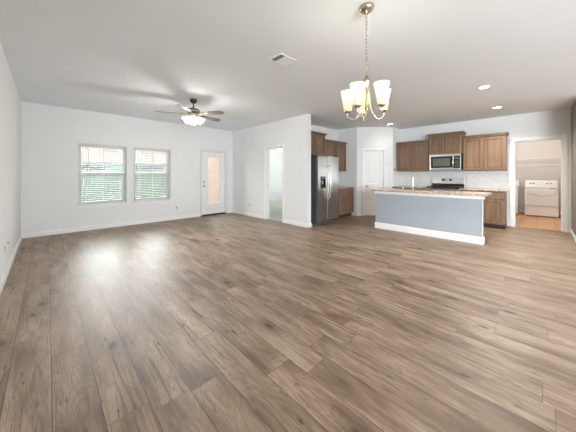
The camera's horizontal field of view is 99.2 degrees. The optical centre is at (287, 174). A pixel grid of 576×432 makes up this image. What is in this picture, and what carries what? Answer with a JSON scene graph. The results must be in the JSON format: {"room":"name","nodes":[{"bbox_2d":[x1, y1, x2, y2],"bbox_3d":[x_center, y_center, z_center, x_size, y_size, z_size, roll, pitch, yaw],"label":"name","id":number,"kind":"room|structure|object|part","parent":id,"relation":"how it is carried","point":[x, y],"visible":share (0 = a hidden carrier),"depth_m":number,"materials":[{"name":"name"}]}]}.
{"room":"open-plan living room","nodes":[
{"label":"open-plan living room","id":0,"kind":"room"},
{"bbox_2d":[0,42,20,281],"bbox_3d":[-0.873,-0.098,0.281,0.120,2.743,13.066,0,0,-45],"label":"wall","id":1,"kind":"structure","parent":0,"point":[10,102],"depth_m":3.37,"materials":[{"name":"paint"}]},
{"bbox_2d":[0,234,21,294],"bbox_3d":[-0.819,1.226,0.323,0.016,0.095,12.810,0,0,-45],"label":"baseboard","id":2,"kind":"structure","parent":1,"relation":"attached to","point":[3,280],"depth_m":3.23,"materials":[{"name":"white paint"}]},
{"bbox_2d":[21,101,232,233],"bbox_3d":[-3.645,-0.098,6.636,4.844,2.743,0.120,0,0,-45],"label":"wall","id":3,"kind":"structure","parent":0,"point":[51,136],"depth_m":5.67,"materials":[{"name":"paint"}]},
{"bbox_2d":[76,145,127,208],"bbox_3d":[-4.413,0.021,5.858,0.997,1.485,0.146,0,0,-45],"label":"window","id":4,"kind":"structure","parent":3,"relation":"attached to","point":[80,174],"depth_m":5.82,"materials":[{"name":"plastic"}]},
{"bbox_3d":[-4.397,0.725,5.841,0.997,0.079,0.098,0,0,-45],"label":"sill","id":5,"kind":"part","parent":4,"relation":"part of","materials":[{"name":"white paint"}]},
{"bbox_3d":[-4.456,-0.344,5.902,0.857,0.685,0.020,0,0,-45],"label":"sash","id":6,"kind":"part","parent":4,"relation":"part of","materials":[{"name":"glass"}]},
{"bbox_3d":[-4.441,0.304,5.886,0.857,0.700,0.020,0,0,-45],"label":"sash","id":7,"kind":"part","parent":4,"relation":"part of","materials":[{"name":"plastic"}]},
{"bbox_2d":[78,143,125,204],"bbox_3d":[-4.400,-0.019,5.844,0.915,1.400,0.068,0,0,-45],"label":"window blind","id":8,"kind":"object","parent":3,"relation":"attached to","point":[85,144],"visible":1,"depth_m":5.79,"materials":[{"name":"white plastic"}]},
{"bbox_3d":[-4.644,-0.011,5.616,0.004,1.360,0.051,0,0,-45],"label":"ladder cord","id":9,"kind":"part","parent":8,"relation":"part of","materials":[{"name":"white fabric"}]},
{"bbox_3d":[-4.404,-0.698,5.849,0.915,0.043,0.052,0,0,-45],"label":"head rail","id":10,"kind":"part","parent":8,"relation":"part of","materials":[{"name":"white plastic"}]},
{"bbox_3d":[-4.405,0.670,5.849,0.907,0.022,0.046,0,0,-45],"label":"rail","id":11,"kind":"part","parent":8,"relation":"part of","materials":[{"name":"white plastic"}]},
{"bbox_3d":[-4.406,-0.011,5.850,0.004,1.360,0.051,0,0,-45],"label":"ladder cord","id":12,"kind":"part","parent":8,"relation":"part of","materials":[{"name":"white fabric"}]},
{"bbox_2d":[22,213,200,238],"bbox_3d":[-3.998,1.226,6.193,3.720,0.095,0.016,0,0,-45],"label":"baseboard","id":13,"kind":"structure","parent":3,"relation":"attached to","point":[69,230],"depth_m":5.80,"materials":[{"name":"white paint"}]},
{"bbox_2d":[132,149,171,204],"bbox_3d":[-3.653,0.021,6.606,0.961,1.485,0.146,0,0,-45],"label":"window","id":14,"kind":"structure","parent":3,"relation":"attached to","point":[167,152],"depth_m":6.59,"materials":[{"name":"plastic"}]},
{"bbox_3d":[-3.696,-0.344,6.650,0.821,0.685,0.020,0,0,-45],"label":"sash","id":15,"kind":"part","parent":14,"relation":"part of","materials":[{"name":"plastic"}]},
{"bbox_3d":[-3.680,0.304,6.634,0.821,0.700,0.020,0,0,-45],"label":"sash","id":16,"kind":"part","parent":14,"relation":"part of","materials":[{"name":"plastic"}]},
{"bbox_3d":[-3.636,0.725,6.589,0.961,0.079,0.098,0,0,-45],"label":"sill","id":17,"kind":"part","parent":14,"relation":"part of","materials":[{"name":"white paint"}]},
{"bbox_2d":[134,147,169,200],"bbox_3d":[-3.639,-0.019,6.593,0.879,1.400,0.068,0,0,-45],"label":"window blind","id":18,"kind":"object","parent":3,"relation":"attached to","point":[141,148],"visible":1,"depth_m":6.61,"materials":[{"name":"white plastic"}]},
{"bbox_3d":[-3.644,-0.698,6.597,0.879,0.043,0.052,0,0,-45],"label":"head rail","id":19,"kind":"part","parent":18,"relation":"part of","materials":[{"name":"white plastic"}]},
{"bbox_3d":[-3.645,0.670,6.598,0.871,0.022,0.046,0,0,-45],"label":"rail","id":20,"kind":"part","parent":18,"relation":"part of","materials":[{"name":"white plastic"}]},
{"bbox_3d":[-3.417,-0.011,6.824,0.004,1.360,0.051,0,0,-45],"label":"ladder cord","id":21,"kind":"part","parent":18,"relation":"part of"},
{"bbox_2d":[201,150,225,215],"bbox_3d":[-2.383,0.252,7.839,0.870,2.045,0.174,0,0,-45],"label":"door","id":22,"kind":"structure","parent":3,"relation":"attached to","point":[206,210],"depth_m":7.81,"materials":[{"name":"white paint"}]},
{"bbox_3d":[-2.365,0.194,7.820,0.500,1.620,0.012,0,0,-45],"label":"lite frame","id":23,"kind":"part","parent":22,"relation":"part of","materials":[{"name":"white paint"}]},
{"bbox_2d":[208,157,218,204],"bbox_3d":[-2.383,0.202,7.839,0.428,1.505,0.012,0,0,-45],"label":"blind","id":24,"kind":"object","parent":22,"relation":"attached to","point":[209,175],"depth_m":7.85,"materials":[{"name":"beige fabric"}]},
{"bbox_2d":[208,157,218,204],"bbox_3d":[-2.554,-0.101,9.073,0.130,3.050,1.824,0,0,-45],"label":"brick wall","id":25,"kind":"structure","parent":0,"point":[213,167],"depth_m":9.24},
{"bbox_2d":[232,114,310,223],"bbox_3d":[-0.705,-0.098,7.180,0.143,2.743,3.468,0,0,-45],"label":"wall","id":26,"kind":"structure","parent":0,"point":[294,133],"depth_m":6.70,"materials":[{"name":"paint"}]},
{"bbox_2d":[264,144,283,222],"bbox_3d":[-0.349,0.226,6.819,0.143,2.097,0.824,0,0,-45],"label":"door frame","id":27,"kind":"structure","parent":26,"relation":"attached to","point":[266,148],"depth_m":7.03,"materials":[{"name":"white paint"}]},
{"bbox_2d":[284,219,311,227],"bbox_3d":[0.240,1.226,6.232,0.159,0.095,0.823,0,0,-45],"label":"baseboard","id":28,"kind":"structure","parent":26,"relation":"attached to","point":[285,221],"depth_m":6.10,"materials":[{"name":"white paint"}]},
{"bbox_2d":[270,149,274,198],"bbox_3d":[-1.897,-0.036,10.915,3.391,2.620,0.120,0,0,-45],"label":"wall","id":29,"kind":"structure","parent":0,"point":[272,152],"depth_m":11.96,"materials":[{"name":"paint"}]},
{"bbox_2d":[275,150,281,199],"bbox_3d":[1.329,-0.036,10.996,1.320,2.620,4.530,0,0,-45],"label":"wall","id":30,"kind":"structure","parent":0,"point":[278,154],"depth_m":12.23,"materials":[{"name":"paint"}]},
{"bbox_2d":[0,200,575,431],"bbox_3d":[2.757,1.317,5.050,11.985,0.114,14.770,0,0,-45],"label":"floor","id":31,"kind":"structure","parent":0,"point":[227,322],"depth_m":2.02,"materials":[{"name":"brown wood"}]},
{"bbox_2d":[311,155,338,225],"bbox_3d":[0.824,0.393,6.622,0.915,1.762,0.837,0,0,-45],"label":"refrigerator","id":32,"kind":"object","parent":31,"relation":"on","point":[324,169],"visible":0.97,"depth_m":6.25,"materials":[{"name":"silver metal"}]},
{"bbox_3d":[0.861,0.349,6.217,0.393,1.650,0.055,0,0,-45],"label":"freezer door","id":33,"kind":"part","parent":32,"relation":"part of","materials":[{"name":"silver metal"}]},
{"bbox_3d":[1.016,0.194,6.281,0.025,0.864,0.081,0,0,-45],"label":"door handle","id":34,"kind":"part","parent":32,"relation":"part of","materials":[{"name":"silver metal"}]},
{"bbox_3d":[1.084,0.194,6.347,0.025,0.864,0.081,0,0,-45],"label":"door handle","id":35,"kind":"part","parent":32,"relation":"part of","materials":[{"name":"silver metal"}]},
{"bbox_3d":[1.188,0.349,6.539,0.508,1.650,0.055,0,0,-45],"label":"door","id":36,"kind":"part","parent":32,"relation":"part of","materials":[{"name":"silver metal"}]},
{"bbox_2d":[339,187,353,217],"bbox_3d":[1.443,0.832,7.487,1.120,0.885,0.628,0,0,-45],"label":"base cabinet","id":37,"kind":"object","parent":31,"relation":"on","point":[346,196],"visible":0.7,"depth_m":7.37,"materials":[{"name":"brown wood"}]},
{"bbox_3d":[1.456,0.869,7.074,0.530,0.560,0.020,0,0,-45],"label":"cabinet door","id":38,"kind":"part","parent":37,"relation":"part of","materials":[{"name":"brown wood"}]},
{"bbox_3d":[1.856,0.489,7.467,0.530,0.160,0.020,0,0,-45],"label":"drawer","id":39,"kind":"part","parent":37,"relation":"part of","materials":[{"name":"brown wood"}]},
{"bbox_3d":[1.856,0.869,7.467,0.530,0.560,0.020,0,0,-45],"label":"cabinet door","id":40,"kind":"part","parent":37,"relation":"part of","materials":[{"name":"brown wood"}]},
{"bbox_2d":[371,188,491,244],"bbox_3d":[3.052,0.814,5.435,0.825,0.920,2.175,0,0,-45],"label":"kitchen island","id":41,"kind":"object","parent":31,"relation":"on","point":[451,215],"visible":1,"depth_m":5.02,"materials":[{"name":"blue paint"}]},
{"bbox_3d":[2.869,0.419,5.233,0.170,0.060,2.075,0,0,-45],"label":"apron trim","id":42,"kind":"part","parent":41,"relation":"part of","materials":[{"name":"white paint"}]},
{"bbox_3d":[2.873,1.206,5.237,0.158,0.135,2.071,0,0,-45],"label":"baseboard","id":43,"kind":"part","parent":41,"relation":"part of","materials":[{"name":"white paint"}]},
{"bbox_2d":[371,188,491,196],"bbox_3d":[3.052,0.371,5.435,0.825,0.034,2.175,0,0,-45],"label":"island countertop","id":44,"kind":"structure","parent":41,"relation":"on","point":[466,193],"depth_m":5.20,"materials":[{"name":"stone"}]},
{"bbox_2d":[409,173,421,190],"bbox_3d":[2.881,0.160,5.535,0.277,0.387,0.084,0,0,11],"label":"faucet","id":45,"kind":"object","parent":44,"relation":"on","point":[412,187],"visible":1,"depth_m":5.53,"materials":[{"name":"silver metal"}]},
{"bbox_3d":[2.916,0.120,5.536,0.217,0.307,0.025,0,0,-3],"label":"spout","id":46,"kind":"part","parent":45,"relation":"part of","materials":[{"name":"silver metal"}]},
{"bbox_2d":[426,178,463,190],"bbox_3d":[4.305,0.679,6.727,0.697,1.190,0.770,0,0,-45],"label":"range","id":47,"kind":"object","parent":31,"relation":"on","point":[447,184],"visible":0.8,"depth_m":6.78,"materials":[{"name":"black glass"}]},
{"bbox_3d":[4.108,0.416,6.534,0.028,0.095,0.764,0,0,-45],"label":"control panel","id":48,"kind":"part","parent":47,"relation":"part of","materials":[{"name":"silver metal"}]},
{"bbox_2d":[426,187,461,188],"bbox_3d":[4.327,0.357,6.749,0.635,0.023,0.770,0,0,-45],"label":"cooktop","id":49,"kind":"object","parent":47,"relation":"in","point":[426,187],"depth_m":6.63,"materials":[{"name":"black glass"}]},
{"bbox_2d":[460,190,506,228],"bbox_3d":[4.929,0.832,6.196,0.628,0.885,0.857,0,0,-45],"label":"base cabinet","id":50,"kind":"object","parent":31,"relation":"on","point":[495,204],"visible":0.56,"depth_m":5.82,"materials":[{"name":"brown wood"}]},
{"bbox_2d":[460,188,508,191],"bbox_3d":[4.940,0.371,6.174,0.643,0.034,0.901,0,0,-45],"label":"countertop","id":51,"kind":"structure","parent":50,"relation":"on","point":[474,189],"depth_m":5.95,"materials":[{"name":"stone"}]},
{"bbox_3d":[4.863,0.869,5.830,0.020,0.560,0.398,0,0,-45],"label":"cabinet door","id":52,"kind":"part","parent":50,"relation":"part of","materials":[{"name":"brown wood"}]},
{"bbox_3d":[4.863,0.489,5.830,0.020,0.160,0.398,0,0,-45],"label":"drawer","id":53,"kind":"part","parent":50,"relation":"part of","materials":[{"name":"brown wood"}]},
{"bbox_2d":[515,180,518,213],"bbox_3d":[7.332,0.726,8.318,0.680,1.080,0.720,0,0,-45],"label":"washer","id":54,"kind":"object","parent":31,"relation":"on","point":[516,181],"visible":0.23,"depth_m":7.87,"materials":[{"name":"white metal"}]},
{"bbox_2d":[525,180,558,217],"bbox_3d":[7.874,0.726,7.630,0.712,1.080,0.720,0,0,-45],"label":"dryer","id":55,"kind":"object","parent":31,"relation":"on","point":[541,197],"visible":1,"depth_m":7.43,"materials":[{"name":"white metal"}]},
{"bbox_3d":[7.639,0.701,7.399,0.012,0.470,0.660,0,0,-45],"label":"door","id":56,"kind":"part","parent":55,"relation":"part of","materials":[{"name":"white metal"}]},
{"bbox_3d":[3.751,0.832,7.392,0.628,0.885,0.949,0,0,-45],"label":"base cabinet","id":57,"kind":"object","parent":31,"relation":"on","visible":0},
{"bbox_2d":[392,186,425,188],"bbox_3d":[3.745,0.371,7.388,0.643,0.034,0.950,0,0,-45],"label":"countertop","id":58,"kind":"structure","parent":57,"relation":"on","point":[420,187],"depth_m":7.42,"materials":[{"name":"stone"}]},
{"bbox_2d":[0,0,575,130],"bbox_3d":[3.444,-1.529,4.530,12.235,0.120,13.066,0,0,-45],"label":"ceiling","id":59,"kind":"structure","parent":0,"point":[130,58],"depth_m":3.02,"materials":[{"name":"paint"}]},
{"bbox_2d":[155,98,223,124],"bbox_3d":[-1.855,-1.139,4.819,1.265,0.660,1.245,0,0,-45],"label":"ceiling fan","id":60,"kind":"object","parent":59,"relation":"hanging from","point":[193,112],"visible":1,"depth_m":4.71,"materials":[{"name":"brown metal"}]},
{"bbox_3d":[-1.824,-1.176,4.352,0.138,0.036,0.458,0,0,-3],"label":"blade","id":61,"kind":"part","parent":60,"relation":"part of","materials":[{"name":"brown wood"}]},
{"bbox_3d":[-1.979,-1.064,4.740,0.156,0.156,0.148,0,0,-45],"label":"lamp shade","id":62,"kind":"part","parent":60,"relation":"part of","materials":[{"name":"white glass"}]},
{"bbox_3d":[-1.802,-1.064,4.644,0.148,0.156,0.156,0,0,-45],"label":"lamp shade","id":63,"kind":"part","parent":60,"relation":"part of","materials":[{"name":"white glass"}]},
{"bbox_3d":[-1.707,-1.064,4.821,0.156,0.156,0.148,0,0,-45],"label":"lamp shade","id":64,"kind":"part","parent":60,"relation":"part of","materials":[{"name":"white glass"}]},
{"bbox_3d":[-1.606,-1.176,5.139,0.138,0.036,0.458,0,0,33],"label":"blade","id":65,"kind":"part","parent":60,"relation":"part of","materials":[{"name":"brown wood"}]},
{"bbox_3d":[-1.429,-1.176,4.666,0.458,0.036,0.138,0,0,15],"label":"blade","id":66,"kind":"part","parent":60,"relation":"part of","materials":[{"name":"brown wood"}]},
{"bbox_2d":[268,53,296,66],"bbox_3d":[-0.069,-1.463,3.131,0.285,0.012,0.240,0,0,-45],"label":"ceiling vent","id":67,"kind":"object","parent":59,"relation":"in","point":[281,59],"visible":1,"depth_m":3.12,"materials":[{"name":"white metal"}]},
{"bbox_2d":[341,2,390,121],"bbox_3d":[0.679,-0.979,2.135,0.425,0.981,0.436,0,0,-45],"label":"chandelier","id":68,"kind":"object","parent":59,"relation":"hanging from","point":[359,93],"visible":1,"depth_m":2.11,"materials":[{"name":"white glass"}]},
{"bbox_3d":[0.540,-0.662,2.216,0.127,0.179,0.126,0,0,-45],"label":"lamp shade","id":69,"kind":"part","parent":68,"relation":"part of","materials":[{"name":"beige glass"}]},
{"bbox_3d":[0.607,-0.634,2.184,0.166,0.293,0.012,0,0,25],"label":"arm","id":70,"kind":"part","parent":68,"relation":"part of","materials":[{"name":"gold metal"}]},
{"bbox_3d":[0.575,-0.662,2.027,0.127,0.179,0.126,0,0,-45],"label":"lamp shade","id":71,"kind":"part","parent":68,"relation":"part of","materials":[{"name":"beige glass"}]},
{"bbox_3d":[0.626,-0.634,2.081,0.012,0.293,0.166,0,0,43],"label":"arm","id":72,"kind":"part","parent":68,"relation":"part of","materials":[{"name":"gold metal"}]},
{"bbox_3d":[0.688,-1.121,2.146,0.017,0.580,0.017,0,0,0],"label":"hanging chain","id":73,"kind":"part","parent":68,"relation":"part of","materials":[{"name":"silver metal"}]},
{"bbox_3d":[0.730,-0.634,2.067,0.012,0.293,0.166,0,0,-29],"label":"arm","id":74,"kind":"part","parent":68,"relation":"part of","materials":[{"name":"gold metal"}]},
{"bbox_3d":[0.765,-0.662,2.002,0.127,0.179,0.126,0,0,-45],"label":"lamp shade","id":75,"kind":"part","parent":68,"relation":"part of","materials":[{"name":"beige glass"}]},
{"bbox_3d":[0.848,-0.662,2.175,0.127,0.179,0.126,0,0,-45],"label":"lamp shade","id":76,"kind":"part","parent":68,"relation":"part of","materials":[{"name":"beige glass"}]},
{"bbox_2d":[477,85,490,88],"bbox_3d":[3.278,-1.464,4.101,0.184,0.010,0.184,0,0,-45],"label":"recessed light","id":77,"kind":"object","parent":59,"relation":"in","point":[484,86],"visible":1,"depth_m":4.10,"materials":[{"name":"white plastic"}]},
{"bbox_2d":[311,125,336,140],"bbox_3d":[0.827,-0.098,7.408,2.359,2.743,0.120,0,0,-45],"label":"wall","id":78,"kind":"structure","parent":0,"point":[331,134],"depth_m":7.74,"materials":[{"name":"paint"}]},
{"bbox_2d":[311,131,326,155],"bbox_3d":[0.600,-0.841,6.751,0.946,0.630,0.494,0,0,-45],"label":"upper cabinet","id":79,"kind":"object","parent":78,"relation":"attached to","point":[317,138],"visible":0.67,"depth_m":6.67,"materials":[{"name":"brown wood"}]},
{"bbox_3d":[0.566,-0.809,6.436,0.425,0.543,0.020,0,0,-45],"label":"cabinet door","id":80,"kind":"part","parent":79,"relation":"part of","materials":[{"name":"brown wood"}]},
{"bbox_3d":[0.600,-1.126,6.751,0.946,0.060,0.494,0,0,-45],"label":"crown molding","id":81,"kind":"part","parent":79,"relation":"part of","materials":[{"name":"brown wood"}]},
{"bbox_3d":[0.890,-0.809,6.755,0.425,0.543,0.020,0,0,-45],"label":"cabinet door","id":82,"kind":"part","parent":79,"relation":"part of","materials":[{"name":"brown wood"}]},
{"bbox_2d":[325,139,346,170],"bbox_3d":[1.354,-0.569,7.570,1.130,0.915,0.384,0,0,-45],"label":"upper cabinet","id":83,"kind":"object","parent":78,"relation":"attached to","point":[333,148],"visible":0.58,"depth_m":7.54,"materials":[{"name":"brown wood"}]},
{"bbox_3d":[1.255,-0.537,7.268,0.535,0.828,0.020,0,0,-45],"label":"cabinet door","id":84,"kind":"part","parent":83,"relation":"part of","materials":[{"name":"brown wood"}]},
{"bbox_3d":[1.354,-0.996,7.570,1.130,0.060,0.384,0,0,-45],"label":"crown molding","id":85,"kind":"part","parent":83,"relation":"part of","materials":[{"name":"brown wood"}]},
{"bbox_3d":[1.657,-0.537,7.664,0.535,0.828,0.020,0,0,-45],"label":"cabinet door","id":86,"kind":"part","parent":83,"relation":"part of","materials":[{"name":"brown wood"}]},
{"bbox_2d":[337,128,355,215],"bbox_3d":[1.905,-0.098,7.894,0.100,2.743,0.700,0,0,-45],"label":"wall","id":87,"kind":"structure","parent":0,"point":[348,177],"depth_m":7.78,"materials":[{"name":"paint"}]},
{"bbox_2d":[356,127,392,215],"bbox_3d":[2.686,-0.098,7.629,1.111,2.743,0.100,0,0,2],"label":"wall","id":88,"kind":"structure","parent":0,"point":[366,137],"depth_m":7.58,"materials":[{"name":"paint"}]},
{"bbox_2d":[364,151,382,214],"bbox_3d":[2.668,0.258,7.586,0.588,1.988,0.097,0,0,2],"label":"door","id":89,"kind":"structure","parent":88,"relation":"in","point":[373,160],"depth_m":7.61,"materials":[{"name":"paint"}]},
{"bbox_3d":[2.662,0.752,7.610,0.284,0.530,0.012,0,0,2],"label":"raised panel","id":90,"kind":"part","parent":89,"relation":"part of","materials":[{"name":"paint"}]},
{"bbox_3d":[2.662,-0.172,7.610,0.284,0.818,0.012,0,0,2],"label":"raised panel","id":91,"kind":"part","parent":89,"relation":"part of","materials":[{"name":"paint"}]},
{"bbox_2d":[362,149,385,215],"bbox_3d":[2.660,0.232,7.622,0.720,2.085,0.116,0,0,2],"label":"door frame","id":92,"kind":"structure","parent":88,"relation":"attached to","point":[363,150],"depth_m":7.57,"materials":[{"name":"white paint"}]},
{"bbox_2d":[393,127,399,185],"bbox_3d":[3.404,-0.098,7.795,0.561,2.743,0.100,0,0,-45],"label":"wall","id":93,"kind":"structure","parent":0,"point":[396,132],"depth_m":7.70,"materials":[{"name":"paint"}]},
{"bbox_2d":[400,108,570,232],"bbox_3d":[4.468,-0.098,7.200,0.120,2.743,5.284,0,0,-45],"label":"wall","id":94,"kind":"structure","parent":0,"point":[551,122],"depth_m":6.03,"materials":[{"name":"paint"}]},
{"bbox_2d":[396,140,432,170],"bbox_3d":[3.838,-0.558,7.478,0.384,0.895,0.915,0,0,-45],"label":"upper cabinet","id":95,"kind":"object","parent":94,"relation":"attached to","point":[411,155],"visible":0.97,"depth_m":7.34,"materials":[{"name":"brown wood"}]},
{"bbox_3d":[3.574,-0.527,7.539,0.020,0.808,0.428,0,0,-45],"label":"cabinet door","id":96,"kind":"part","parent":95,"relation":"part of","materials":[{"name":"brown wood"}]},
{"bbox_3d":[3.838,-0.976,7.478,0.384,0.060,0.915,0,0,-45],"label":"crown molding","id":97,"kind":"part","parent":95,"relation":"part of","materials":[{"name":"brown wood"}]},
{"bbox_3d":[3.895,-0.527,7.213,0.020,0.808,0.428,0,0,-45],"label":"cabinet door","id":98,"kind":"part","parent":95,"relation":"part of","materials":[{"name":"brown wood"}]},
{"bbox_2d":[428,131,465,154],"bbox_3d":[4.429,-0.861,6.856,0.414,0.580,0.862,0,0,-45],"label":"upper cabinet","id":99,"kind":"object","parent":94,"relation":"attached to","point":[449,142],"visible":0.98,"depth_m":6.71,"materials":[{"name":"brown wood"}]},
{"bbox_3d":[4.176,-0.830,6.884,0.020,0.493,0.365,0,0,-45],"label":"cabinet door","id":100,"kind":"part","parent":99,"relation":"part of","materials":[{"name":"brown wood"}]},
{"bbox_2d":[429,153,462,169],"bbox_3d":[4.410,-0.348,6.841,0.458,0.435,0.755,0,0,-45],"label":"microwave","id":101,"kind":"object","parent":99,"relation":"attached to","point":[440,161],"visible":1,"depth_m":6.68,"materials":[{"name":"silver metal"}]},
{"bbox_3d":[4.485,-0.341,6.533,0.022,0.330,0.170,0,0,-45],"label":"control panel","id":102,"kind":"part","parent":101,"relation":"part of","materials":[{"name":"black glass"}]},
{"bbox_3d":[4.429,-1.121,6.856,0.414,0.060,0.862,0,0,-45],"label":"crown molding","id":103,"kind":"part","parent":99,"relation":"part of","materials":[{"name":"brown wood"}]},
{"bbox_3d":[4.453,-0.830,6.603,0.020,0.493,0.365,0,0,-45],"label":"cabinet door","id":104,"kind":"part","parent":99,"relation":"part of","materials":[{"name":"brown wood"}]},
{"bbox_2d":[400,170,508,188],"bbox_3d":[4.559,0.121,7.013,0.011,0.465,2.633,0,0,-45],"label":"backsplash","id":105,"kind":"structure","parent":94,"relation":"attached to","point":[493,179],"depth_m":6.67,"materials":[{"name":"tile"}]},
{"bbox_2d":[462,132,508,170],"bbox_3d":[5.035,-0.564,6.263,0.384,0.905,0.896,0,0,-45],"label":"upper cabinet","id":106,"kind":"object","parent":94,"relation":"attached to","point":[482,152],"visible":1,"depth_m":6.13,"materials":[{"name":"brown wood"}]},
{"bbox_3d":[4.767,-0.532,6.326,0.020,0.818,0.400,0,0,-45],"label":"cabinet door","id":107,"kind":"part","parent":106,"relation":"part of","materials":[{"name":"brown wood"}]},
{"bbox_3d":[5.035,-0.986,6.263,0.384,0.060,0.896,0,0,-45],"label":"crown molding","id":108,"kind":"part","parent":106,"relation":"part of","materials":[{"name":"brown wood"}]},
{"bbox_3d":[5.069,-0.532,6.020,0.020,0.818,0.400,0,0,-45],"label":"cabinet door","id":109,"kind":"part","parent":106,"relation":"part of","materials":[{"name":"brown wood"}]},
{"bbox_2d":[510,134,567,232],"bbox_3d":[5.864,0.192,5.771,0.136,2.165,0.950,0,0,-45],"label":"door frame","id":110,"kind":"structure","parent":94,"relation":"attached to","point":[564,138],"depth_m":5.50,"materials":[{"name":"white paint"}]},
{"bbox_2d":[515,139,560,211],"bbox_3d":[8.046,-0.098,8.305,0.120,2.743,2.350,0,0,-45],"label":"wall","id":111,"kind":"structure","parent":0,"point":[547,171],"depth_m":8.06,"materials":[{"name":"paint"}]},
{"bbox_2d":[515,158,560,165],"bbox_3d":[7.856,-0.342,8.117,0.408,0.344,2.046,0,0,-45],"label":"wire shelf","id":112,"kind":"object","parent":111,"relation":"attached to","point":[541,158],"visible":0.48,"depth_m":7.87,"materials":[{"name":"white metal"}]},
{"bbox_3d":[7.747,-0.306,8.010,0.024,0.023,2.046,0,0,-45],"label":"hang rail","id":113,"kind":"part","parent":112,"relation":"part of","materials":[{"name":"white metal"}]},
{"bbox_2d":[571,99,575,235],"bbox_3d":[5.853,-0.098,4.941,1.075,2.743,0.120,0,0,-45],"label":"wall","id":114,"kind":"structure","parent":0,"point":[573,108],"depth_m":5.03,"materials":[{"name":"beige paint"}]},
{"bbox_2d":[570,229,575,241],"bbox_3d":[5.798,1.226,4.982,1.055,0.095,0.016,0,0,-45],"label":"baseboard","id":115,"kind":"structure","parent":114,"relation":"attached to","point":[571,231],"depth_m":4.92,"materials":[{"name":"white paint"}]},
{"label":"outside","id":116,"kind":"structure","parent":0,"visible":0},
{"bbox_3d":[-18.281,1.549,29.268,75.000,0.250,52.634,0,0,-45],"label":"ground","id":117,"kind":"structure","parent":116,"visible":0},
{"bbox_2d":[81,146,164,191],"bbox_3d":[-15.716,-1.301,21.672,25.200,5.450,10.260,0,0,-45],"label":"neighbor house","id":118,"kind":"structure","parent":117,"relation":"on","point":[95,160],"depth_m":18.48,"materials":[{"name":"red brick"}]},
{"bbox_3d":[-12.842,-0.076,18.181,0.980,1.080,0.012,0,0,-45],"label":"pane","id":119,"kind":"part","parent":118,"relation":"part of","materials":[{"name":"teal glass"}]},
{"bbox_2d":[81,170,166,201],"bbox_3d":[-5.368,0.624,10.535,25.127,1.600,0.148,0,0,-45],"label":"fence","id":120,"kind":"object","parent":117,"relation":"on","point":[91,180],"visible":0.09,"depth_m":9.31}
]}

